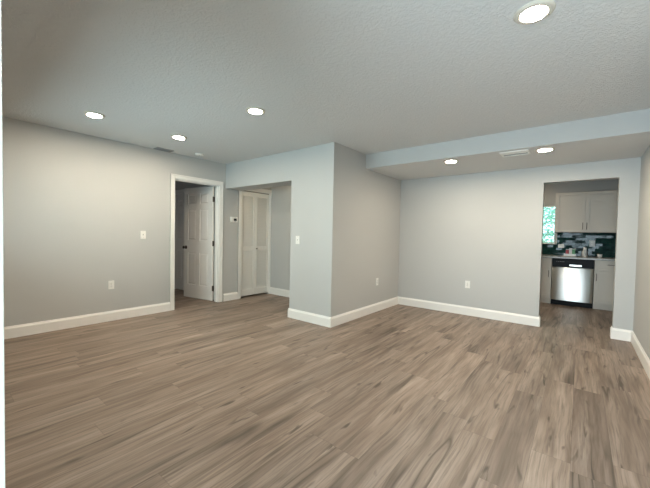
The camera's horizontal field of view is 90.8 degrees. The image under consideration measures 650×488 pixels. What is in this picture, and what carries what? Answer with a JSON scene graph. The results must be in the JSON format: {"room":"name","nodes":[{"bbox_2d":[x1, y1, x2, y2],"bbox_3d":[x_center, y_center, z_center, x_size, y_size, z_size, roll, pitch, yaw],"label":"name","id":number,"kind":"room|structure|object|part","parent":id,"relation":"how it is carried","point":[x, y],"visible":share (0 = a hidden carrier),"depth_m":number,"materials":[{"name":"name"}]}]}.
{"room":"empty living room","nodes":[
{"label":"empty living room","id":0,"kind":"room"},
{"bbox_2d":[2,117,270,326],"bbox_3d":[-2.540,-0.184,4.854,0.120,2.440,4.675,2,2,38],"label":"wall","id":1,"kind":"structure","parent":0,"point":[77,206],"depth_m":4.11,"materials":[{"name":"grey paint"}]},
{"bbox_2d":[108,280,113,288],"bbox_3d":[-2.897,0.554,4.342,0.009,0.116,0.072,2,2,38],"label":"wall outlet","id":2,"kind":"object","parent":1,"relation":"attached to","point":[110,283],"visible":1,"depth_m":4.34,"materials":[{"name":"white plastic"}]},
{"bbox_2d":[4,292,237,338],"bbox_3d":[-2.743,0.974,4.553,0.016,0.135,3.589,2,2,38],"label":"baseboard","id":3,"kind":"structure","parent":1,"relation":"attached to","point":[14,331],"depth_m":4.12,"materials":[{"name":"white paint"}]},
{"bbox_2d":[140,231,145,238],"bbox_3d":[-2.628,-0.133,4.636,0.017,0.116,0.072,2,2,38],"label":"light switch","id":4,"kind":"object","parent":1,"relation":"attached to","point":[142,233],"visible":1,"depth_m":4.63,"materials":[{"name":"white plastic"}]},
{"bbox_2d":[170,173,223,310],"bbox_3d":[-2.146,-0.029,5.344,0.138,2.119,0.924,2,2,38],"label":"door frame","id":5,"kind":"structure","parent":1,"relation":"attached to","point":[218,256],"depth_m":5.59,"materials":[{"name":"white paint"}]},
{"bbox_2d":[182,186,214,300],"bbox_3d":[-2.311,-0.015,5.868,0.780,2.030,0.173,2,2,29],"label":"door","id":6,"kind":"structure","parent":1,"relation":"in","point":[198,247],"depth_m":5.84,"materials":[{"name":"white paint"}]},
{"bbox_2d":[230,217,237,222],"bbox_3d":[-1.654,-0.441,5.836,0.028,0.104,0.156,2,2,38],"label":"thermostat","id":7,"kind":"object","parent":1,"relation":"attached to","point":[232,219],"visible":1,"depth_m":5.83,"materials":[{"name":"white plastic"}]},
{"bbox_2d":[237,189,271,298],"bbox_3d":[-1.391,-0.036,6.293,0.138,2.109,0.837,2,2,38],"label":"door frame","id":8,"kind":"structure","parent":1,"relation":"attached to","point":[266,191],"depth_m":5.99,"materials":[{"name":"white paint"}]},
{"bbox_2d":[241,191,268,295],"bbox_3d":[-1.365,-0.012,6.272,0.064,2.003,0.683,2,2,38],"label":"door","id":9,"kind":"structure","parent":1,"relation":"in","point":[255,205],"depth_m":6.27,"materials":[{"name":"white paint"}]},
{"bbox_2d":[175,181,214,291],"bbox_3d":[-4.186,-0.242,5.713,3.527,2.440,3.170,2,2,38],"label":"wall","id":10,"kind":"structure","parent":0,"point":[179,185],"depth_m":6.32,"materials":[{"name":"grey paint"}]},
{"bbox_2d":[175,194,183,289],"bbox_3d":[-2.913,-0.039,6.625,0.776,1.990,0.173,2,2,38],"label":"door","id":11,"kind":"structure","parent":10,"relation":"in","point":[179,198],"depth_m":6.71,"materials":[{"name":"white paint"}]},
{"bbox_2d":[175,189,183,288],"bbox_3d":[-2.904,-0.069,6.632,0.928,2.094,0.138,2,2,38],"label":"door frame","id":12,"kind":"structure","parent":10,"relation":"attached to","point":[182,190],"depth_m":6.62,"materials":[{"name":"white paint"}]},
{"bbox_2d":[226,151,291,190],"bbox_3d":[-1.018,-1.171,5.309,1.630,0.431,0.337,2,2,38],"label":"wall header","id":13,"kind":"structure","parent":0,"point":[275,170],"depth_m":5.13,"materials":[{"name":"grey paint"}]},
{"bbox_2d":[270,185,290,289],"bbox_3d":[-0.183,-0.166,5.889,2.280,2.440,0.120,2,2,38],"label":"wall","id":14,"kind":"structure","parent":0,"point":[281,196],"depth_m":6.37,"materials":[{"name":"grey paint"}]},
{"bbox_2d":[270,287,289,296],"bbox_3d":[-0.249,0.986,5.869,2.280,0.135,0.016,2,2,38],"label":"baseboard","id":15,"kind":"structure","parent":14,"relation":"attached to","point":[276,291],"depth_m":6.38,"materials":[{"name":"white paint"}]},
{"bbox_2d":[1,0,649,163],"bbox_3d":[-0.480,-1.432,5.508,9.500,0.100,8.290,2,2,38],"label":"ceiling","id":16,"kind":"structure","parent":0,"point":[366,77],"depth_m":2.35,"materials":[{"name":"white paint"}]},
{"bbox_2d":[83,111,105,117],"bbox_3d":[-2.421,-1.354,3.366,0.192,0.012,0.192,2,2,38],"label":"recessed light","id":17,"kind":"object","parent":16,"relation":"in","point":[88,113],"visible":1,"depth_m":3.34,"materials":[{"name":"beige plastic"}]},
{"bbox_2d":[153,147,173,151],"bbox_3d":[-2.384,-1.393,4.743,0.136,0.010,0.244,2,2,38],"label":"ceiling vent","id":18,"kind":"object","parent":16,"relation":"in","point":[156,148],"visible":1,"depth_m":4.71,"materials":[{"name":"grey metal"}]},
{"bbox_2d":[171,135,186,139],"bbox_3d":[-1.870,-1.364,4.103,0.192,0.012,0.192,2,2,38],"label":"recessed light","id":19,"kind":"object","parent":16,"relation":"in","point":[179,137],"visible":1,"depth_m":4.08,"materials":[{"name":"white plastic"}]},
{"bbox_2d":[245,107,264,114],"bbox_3d":[-0.687,-1.313,3.167,0.192,0.012,0.192,2,2,38],"label":"recessed light","id":20,"kind":"object","parent":16,"relation":"in","point":[252,110],"visible":1,"depth_m":3.14,"materials":[{"name":"white plastic"}]},
{"bbox_2d":[513,0,555,24],"bbox_3d":[1.119,-1.236,1.717,0.192,0.012,0.192,2,2,38],"label":"recessed light","id":21,"kind":"object","parent":16,"relation":"in","point":[538,10],"visible":1,"depth_m":1.70,"materials":[{"name":"white plastic"}]},
{"bbox_2d":[4,289,649,487],"bbox_3d":[-0.531,1.106,5.581,9.500,0.100,8.290,2,2,38],"label":"floor","id":22,"kind":"structure","parent":0,"point":[199,393],"depth_m":2.33,"materials":[{"name":"brown wood"}]},
{"bbox_2d":[540,258,552,302],"bbox_3d":[4.254,0.691,6.482,0.556,0.872,0.664,2,2,38],"label":"base cabinet","id":23,"kind":"object","parent":22,"relation":"on","point":[546,267],"visible":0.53,"depth_m":6.14,"materials":[{"name":"beige paint"}]},
{"bbox_3d":[4.076,0.735,6.261,0.548,0.573,0.019,2,2,38],"label":"door","id":24,"kind":"part","parent":23,"relation":"part of","materials":[{"name":"beige paint"}]},
{"bbox_3d":[4.084,0.350,6.250,0.548,0.165,0.019,2,2,38],"label":"drawer","id":25,"kind":"part","parent":23,"relation":"part of","materials":[{"name":"beige paint"}]},
{"bbox_2d":[542,254,614,260],"bbox_3d":[4.449,0.243,6.331,2.298,0.034,0.653,2,2,38],"label":"countertop","id":26,"kind":"structure","parent":23,"relation":"on","point":[543,256],"depth_m":5.88,"materials":[{"name":"grey stone"}]},
{"bbox_2d":[582,247,587,256],"bbox_3d":[4.951,0.154,6.107,0.088,0.178,0.088,2,2,38],"label":"soap bottle","id":27,"kind":"object","parent":26,"relation":"on","point":[584,252],"visible":1,"depth_m":6.08,"materials":[{"name":"grey plastic"}]},
{"bbox_2d":[551,258,593,308],"bbox_3d":[4.711,0.712,6.111,0.608,0.868,0.624,2,2,38],"label":"dishwasher","id":28,"kind":"object","parent":22,"relation":"on","point":[572,279],"visible":0.99,"depth_m":5.86,"materials":[{"name":"silver metal"}]},
{"bbox_3d":[4.543,0.357,5.881,0.608,0.140,0.046,2,2,38],"label":"control panel","id":29,"kind":"part","parent":28,"relation":"part of","materials":[{"name":"black plastic"}]},
{"bbox_2d":[592,260,614,310],"bbox_3d":[5.143,0.729,5.776,0.473,0.872,0.664,2,2,38],"label":"base cabinet","id":30,"kind":"object","parent":22,"relation":"on","point":[603,280],"visible":0.52,"depth_m":5.62,"materials":[{"name":"beige paint"}]},
{"bbox_3d":[4.965,0.773,5.554,0.465,0.573,0.019,2,2,38],"label":"door","id":31,"kind":"part","parent":30,"relation":"part of","materials":[{"name":"beige paint"}]},
{"bbox_3d":[4.972,0.388,5.543,0.465,0.165,0.019,2,2,38],"label":"drawer","id":32,"kind":"part","parent":30,"relation":"part of","materials":[{"name":"beige paint"}]},
{"bbox_2d":[289,142,400,316],"bbox_3d":[0.421,-0.136,5.245,0.770,2.440,2.008,2,2,38],"label":"wall pillar","id":33,"kind":"structure","parent":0,"point":[345,215],"depth_m":4.56,"materials":[{"name":"grey paint"}]},
{"bbox_2d":[288,297,397,327],"bbox_3d":[0.393,1.016,5.271,0.802,0.135,2.024,2,2,38],"label":"baseboard","id":34,"kind":"structure","parent":33,"relation":"attached to","point":[330,322],"depth_m":4.59,"materials":[{"name":"white paint"}]},
{"bbox_2d":[366,109,649,168],"bbox_3d":[1.824,-1.184,3.848,3.092,0.209,0.004,2,2,38],"label":"ceiling beam","id":35,"kind":"structure","parent":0,"point":[633,122],"depth_m":3.54,"materials":[{"name":"grey paint"}]},
{"bbox_2d":[367,132,649,179],"bbox_3d":[2.202,-1.190,4.323,3.092,0.209,1.211,2,2,38],"label":"ceiling","id":36,"kind":"structure","parent":0,"point":[635,145],"depth_m":4.03,"materials":[{"name":"white paint"}]},
{"bbox_2d":[443,159,458,162],"bbox_3d":[1.658,-1.087,4.220,0.192,0.012,0.192,2,2,38],"label":"recessed light","id":37,"kind":"object","parent":36,"relation":"in","point":[449,160],"visible":1,"depth_m":4.19,"materials":[{"name":"white plastic"}]},
{"bbox_2d":[499,149,530,156],"bbox_3d":[2.232,-1.064,3.764,0.290,0.010,0.230,2,2,38],"label":"ceiling vent","id":38,"kind":"object","parent":36,"relation":"in","point":[526,151],"visible":1,"depth_m":3.76,"materials":[{"name":"white plastic"}]},
{"bbox_2d":[535,147,554,151],"bbox_3d":[2.457,-1.053,3.579,0.192,0.012,0.192,2,2,38],"label":"recessed light","id":39,"kind":"object","parent":36,"relation":"in","point":[543,149],"visible":1,"depth_m":3.55,"materials":[{"name":"white plastic"}]},
{"bbox_2d":[398,157,640,330],"bbox_3d":[2.594,-0.082,4.876,3.332,2.440,0.120,2,2,38],"label":"wall","id":40,"kind":"structure","parent":0,"point":[485,229],"depth_m":4.83,"materials":[{"name":"grey paint"}]},
{"bbox_2d":[465,281,469,287],"bbox_3d":[2.256,0.641,5.072,0.072,0.116,0.009,2,2,38],"label":"wall outlet","id":41,"kind":"object","parent":40,"relation":"attached to","point":[467,283],"visible":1,"depth_m":5.07,"materials":[{"name":"white plastic"}]},
{"bbox_2d":[398,296,631,341],"bbox_3d":[2.566,1.070,4.902,3.092,0.135,0.136,2,2,38],"label":"baseboard","id":42,"kind":"structure","parent":40,"relation":"attached to","point":[619,334],"depth_m":4.89,"materials":[{"name":"white paint"}]},
{"bbox_2d":[542,179,618,257],"bbox_3d":[4.303,-0.106,6.931,3.300,2.440,0.133,2,2,38],"label":"wall","id":43,"kind":"structure","parent":0,"point":[605,243],"depth_m":6.29,"materials":[{"name":"green glass"}]},
{"bbox_2d":[542,205,554,242],"bbox_3d":[4.368,-0.424,6.817,0.858,0.765,0.036,2,2,38],"label":"window blind","id":44,"kind":"object","parent":43,"relation":"attached to","point":[545,205],"visible":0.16,"depth_m":6.61,"materials":[{"name":"white plastic"}]},
{"bbox_2d":[554,190,617,232],"bbox_3d":[4.955,-0.600,6.101,0.920,0.762,0.367,2,2,38],"label":"upper cabinet","id":45,"kind":"object","parent":43,"relation":"attached to","point":[590,211],"visible":0.98,"depth_m":5.97,"materials":[{"name":"beige paint"}]},
{"bbox_3d":[4.691,-0.607,6.138,0.456,0.756,0.019,2,2,38],"label":"door","id":46,"kind":"part","parent":45,"relation":"part of","materials":[{"name":"beige paint"}]},
{"bbox_3d":[5.050,-0.591,5.853,0.456,0.756,0.019,2,2,38],"label":"door","id":47,"kind":"part","parent":45,"relation":"part of","materials":[{"name":"beige paint"}]},
{"bbox_2d":[589,240,594,246],"bbox_3d":[5.149,-0.007,6.174,0.085,0.125,0.009,2,2,38],"label":"wall outlet","id":48,"kind":"object","parent":43,"relation":"attached to","point":[591,242],"visible":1,"depth_m":6.17,"materials":[{"name":"grey plastic"}]},
{"bbox_2d":[633,146,649,358],"bbox_3d":[2.104,0.000,1.681,0.120,2.440,5.491,2,2,38],"label":"wall","id":49,"kind":"structure","parent":0,"point":[641,320],"depth_m":3.45,"materials":[{"name":"grey paint"}]},
{"bbox_2d":[631,331,649,379],"bbox_3d":[2.080,1.148,1.823,0.016,0.135,5.321,2,2,38],"label":"baseboard","id":50,"kind":"structure","parent":49,"relation":"attached to","point":[645,361],"depth_m":3.24,"materials":[{"name":"white paint"}]},
{"bbox_3d":[-1.748,-0.068,1.346,5.493,2.440,0.170,2,2,38],"label":"wall","id":51,"kind":"structure","parent":0,"visible":0},
{"bbox_2d":[0,0,4,487],"bbox_3d":[-0.100,0.160,0.048,1.054,2.124,0.188,2,2,38],"label":"door frame","id":52,"kind":"structure","parent":51,"relation":"attached to","point":[2,381],"depth_m":0.40,"materials":[{"name":"white paint"}]},
{"label":"outside","id":53,"kind":"structure","parent":0,"visible":0},
{"bbox_3d":[7.498,1.256,9.494,16.000,0.100,7.830,2,2,38],"label":"ground","id":54,"kind":"structure","parent":53,"visible":0},
{"bbox_2d":[542,207,554,242],"bbox_3d":[6.049,-0.359,9.183,4.246,3.113,2.724,2,2,38],"label":"shrub","id":55,"kind":"object","parent":54,"relation":"on","point":[545,210],"visible":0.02,"depth_m":8.93,"materials":[{"name":"green plant"}]}
]}

